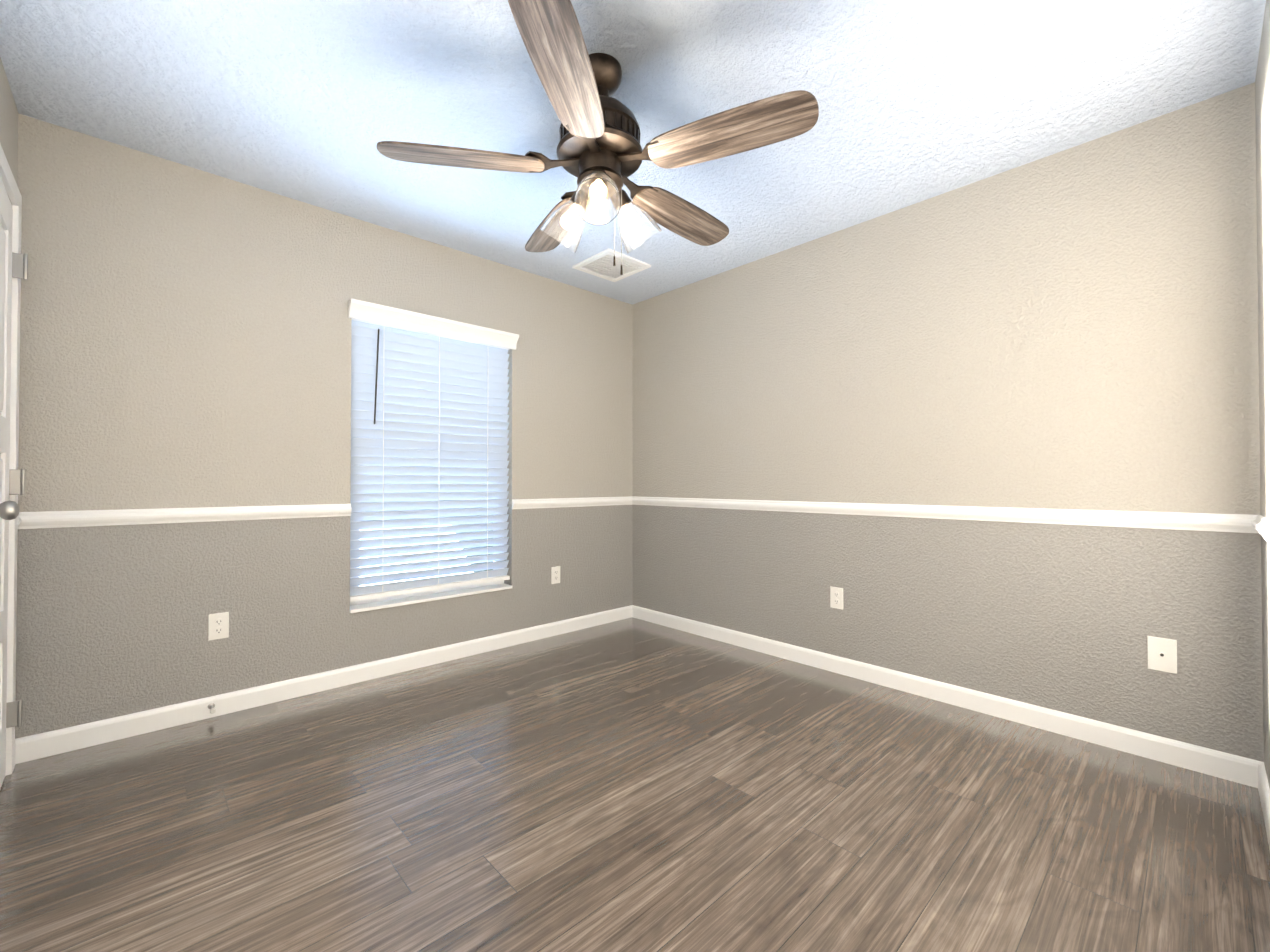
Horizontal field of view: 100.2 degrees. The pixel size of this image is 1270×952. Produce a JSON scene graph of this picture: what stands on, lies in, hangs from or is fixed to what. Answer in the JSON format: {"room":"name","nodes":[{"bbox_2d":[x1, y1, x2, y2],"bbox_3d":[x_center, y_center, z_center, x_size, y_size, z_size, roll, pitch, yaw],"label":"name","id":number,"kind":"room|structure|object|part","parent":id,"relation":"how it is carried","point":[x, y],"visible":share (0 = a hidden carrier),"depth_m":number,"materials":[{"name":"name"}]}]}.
{"room":"empty bedroom","nodes":[
{"label":"empty bedroom","id":0,"kind":"room"},
{"bbox_2d":[0,57,18,203],"bbox_3d":[-1.288,-0.161,0.782,0.140,2.440,3.180,1,-1,-43],"label":"wall","id":1,"kind":"structure","parent":0,"point":[9,116],"depth_m":1.85,"materials":[{"name":"paint"}]},
{"bbox_2d":[0,175,18,788],"bbox_3d":[-2.010,0.049,1.644,0.181,2.020,0.668,1,-1,-45],"label":"door","id":2,"kind":"structure","parent":1,"relation":"in","point":[9,510],"depth_m":1.82,"materials":[{"name":"white wood"}]},
{"bbox_2d":[0,144,27,775],"bbox_3d":[-2.042,0.013,1.615,0.182,2.112,0.834,1,-1,-43],"label":"door frame","id":3,"kind":"structure","parent":1,"relation":"attached to","point":[14,708],"depth_m":1.91,"materials":[{"name":"painted wood"},{"name":"satin nickel"}]},
{"bbox_2d":[15,114,631,738],"bbox_3d":[-1.221,-0.135,3.121,3.440,2.440,0.140,1,-1,-43],"label":"wall","id":4,"kind":"structure","parent":0,"point":[185,336],"depth_m":2.43,"materials":[{"name":"paint"}]},
{"bbox_2d":[18,504,351,528],"bbox_3d":[-1.895,0.172,2.368,1.150,0.064,0.030,1,-1,-43],"label":"trim","id":5,"kind":"structure","parent":4,"relation":"attached to","point":[83,518],"depth_m":2.28,"materials":[{"name":"white wood"}]},
{"bbox_2d":[208,612,228,640],"bbox_3d":[-1.877,0.677,2.394,0.072,0.116,0.009,1,-1,-43],"label":"electrical outlet","id":6,"kind":"object","parent":4,"relation":"attached to","point":[218,627],"visible":1,"depth_m":2.39,"materials":[{"name":"white plastic"}]},
{"bbox_2d":[15,605,634,763],"bbox_3d":[-1.177,1.039,3.033,3.120,0.090,0.030,1,-1,-43],"label":"baseboard","id":7,"kind":"structure","parent":4,"relation":"attached to","point":[37,746],"depth_m":2.53,"materials":[{"name":"white wood"}]},
{"bbox_2d":[208,703,215,713],"bbox_3d":[-1.862,1.024,2.338,0.026,0.025,0.078,1,-1,-43],"label":"door stop","id":8,"kind":"object","parent":7,"relation":"attached to","point":[211,706],"visible":1,"depth_m":2.34,"materials":[{"name":"grey metal"}]},
{"bbox_2d":[350,491,503,605],"bbox_3d":[-1.216,-0.086,3.182,0.950,1.576,0.046,1,-1,-43],"label":"window","id":9,"kind":"structure","parent":4,"relation":"in","point":[420,593],"depth_m":3.13,"materials":[{"name":"white plastic"}]},
{"bbox_2d":[348,298,518,601],"bbox_3d":[-1.145,-0.124,3.110,0.985,1.575,0.123,1,-1,-43],"label":"window blind","id":10,"kind":"object","parent":9,"relation":"attached to","point":[429,409],"visible":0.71,"depth_m":3.08,"materials":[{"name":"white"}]},
{"bbox_2d":[350,583,511,612],"bbox_3d":[-1.172,0.710,3.126,0.950,0.018,0.117,1,-1,-43],"label":"window sill","id":11,"kind":"structure","parent":4,"relation":"attached to","point":[412,600],"depth_m":3.06,"materials":[{"name":"white wood"}]},
{"bbox_2d":[551,566,559,583],"bbox_3d":[-0.542,0.681,3.647,0.072,0.116,0.009,1,-1,-43],"label":"electrical outlet","id":12,"kind":"object","parent":4,"relation":"attached to","point":[555,575],"visible":1,"depth_m":3.64,"materials":[{"name":"white plastic"}]},
{"bbox_2d":[512,496,633,508],"bbox_3d":[-0.414,0.187,3.764,1.020,0.064,0.022,1,-1,-43],"label":"trim","id":13,"kind":"structure","parent":4,"relation":"attached to","point":[629,500],"depth_m":3.72,"materials":[{"name":"white wood"}]},
{"bbox_2d":[0,0,1265,304],"bbox_3d":[-0.085,-1.408,1.925,3.440,0.080,3.460,1,-1,-43],"label":"ceiling","id":14,"kind":"structure","parent":0,"point":[312,102],"depth_m":1.89,"materials":[{"name":"white paint"}]},
{"bbox_2d":[377,0,818,274],"bbox_3d":[-0.087,-1.022,1.827,1.300,0.695,1.341,1,-1,-43],"label":"ceiling fan","id":15,"kind":"object","parent":14,"relation":"hanging from","point":[602,155],"visible":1,"depth_m":1.67,"materials":[{"name":"brown wood"}]},
{"bbox_3d":[-0.553,-1.024,1.711,0.515,0.006,0.156,0,11,-10],"label":"blade","id":16,"kind":"part","parent":15,"relation":"part of","materials":[{"name":"brown wood"}]},
{"label":"blade","id":17,"kind":"part","parent":15,"relation":"part of","materials":[{"name":"brown wood"}]},
{"label":"blade","id":18,"kind":"part","parent":15,"relation":"part of","materials":[{"name":"brown wood"}]},
{"bbox_3d":[0.191,-1.020,2.105,0.156,0.006,0.515,-17,-12,43],"label":"blade","id":19,"kind":"part","parent":15,"relation":"part of","materials":[{"name":"brown wood"}]},
{"label":"blade","id":20,"kind":"part","parent":15,"relation":"part of","materials":[{"name":"brown wood"}]},
{"bbox_2d":[572,248,650,281],"bbox_3d":[-0.151,-1.345,3.412,0.360,0.014,0.360,1,-1,-43],"label":"ceiling vent","id":21,"kind":"object","parent":14,"relation":"in","point":[600,264],"visible":0.92,"depth_m":3.40,"materials":[{"name":"white metal"}]},
{"bbox_2d":[0,617,1269,951],"bbox_3d":[-0.085,1.112,1.897,3.440,0.080,3.460,1,-1,-43],"label":"floor","id":22,"kind":"structure","parent":0,"point":[632,785],"depth_m":1.62,"materials":[{"name":"brown wood"}]},
{"bbox_2d":[632,82,1263,761],"bbox_3d":[1.119,-0.136,3.040,0.140,2.440,3.180,1,-1,-43],"label":"wall","id":23,"kind":"structure","parent":0,"point":[1074,328],"depth_m":2.37,"materials":[{"name":"paint"}]},
{"bbox_2d":[830,586,842,609],"bbox_3d":[1.112,0.673,2.929,0.009,0.116,0.072,1,-1,-43],"label":"electrical outlet","id":24,"kind":"object","parent":23,"relation":"attached to","point":[836,597],"visible":1,"depth_m":2.92,"materials":[{"name":"white plastic"}]},
{"bbox_2d":[634,496,1241,532],"bbox_3d":[1.059,0.178,2.981,0.022,0.064,3.180,1,-1,-43],"label":"trim","id":25,"kind":"structure","parent":23,"relation":"attached to","point":[1110,518],"depth_m":2.39,"materials":[{"name":"white wood"}]},
{"bbox_2d":[635,606,1250,785],"bbox_3d":[1.062,1.038,2.974,0.014,0.090,3.180,1,-1,-43],"label":"baseboard","id":26,"kind":"structure","parent":23,"relation":"attached to","point":[1123,739],"depth_m":2.37,"materials":[{"name":"white wood"}]},
{"bbox_2d":[1147,636,1176,673],"bbox_3d":[1.984,0.673,1.998,0.012,0.124,0.078,1,-1,-43],"label":"outlet plate","id":27,"kind":"object","parent":23,"relation":"attached to","point":[1162,654],"visible":1,"depth_m":2.00,"materials":[{"name":"white plastic"}]},
{"bbox_2d":[1255,0,1269,787],"bbox_3d":[1.051,-0.162,0.700,3.440,2.440,0.140,1,-1,-43],"label":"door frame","id":28,"kind":"structure","parent":0,"point":[1262,99],"depth_m":1.67,"materials":[{"name":"paint"}]},
{"bbox_2d":[1242,514,1269,543],"bbox_3d":[0.981,0.154,0.742,3.120,0.064,0.022,1,-1,-43],"label":"trim","id":29,"kind":"structure","parent":28,"relation":"attached to","point":[1248,523],"depth_m":1.75,"materials":[{"name":"white wood"}]},
{"bbox_2d":[1251,759,1269,849],"bbox_3d":[0.984,1.014,0.730,3.120,0.090,0.014,1,-1,-43],"label":"baseboard","id":30,"kind":"structure","parent":28,"relation":"attached to","point":[1259,780],"depth_m":1.71,"materials":[{"name":"white wood"}]}
]}

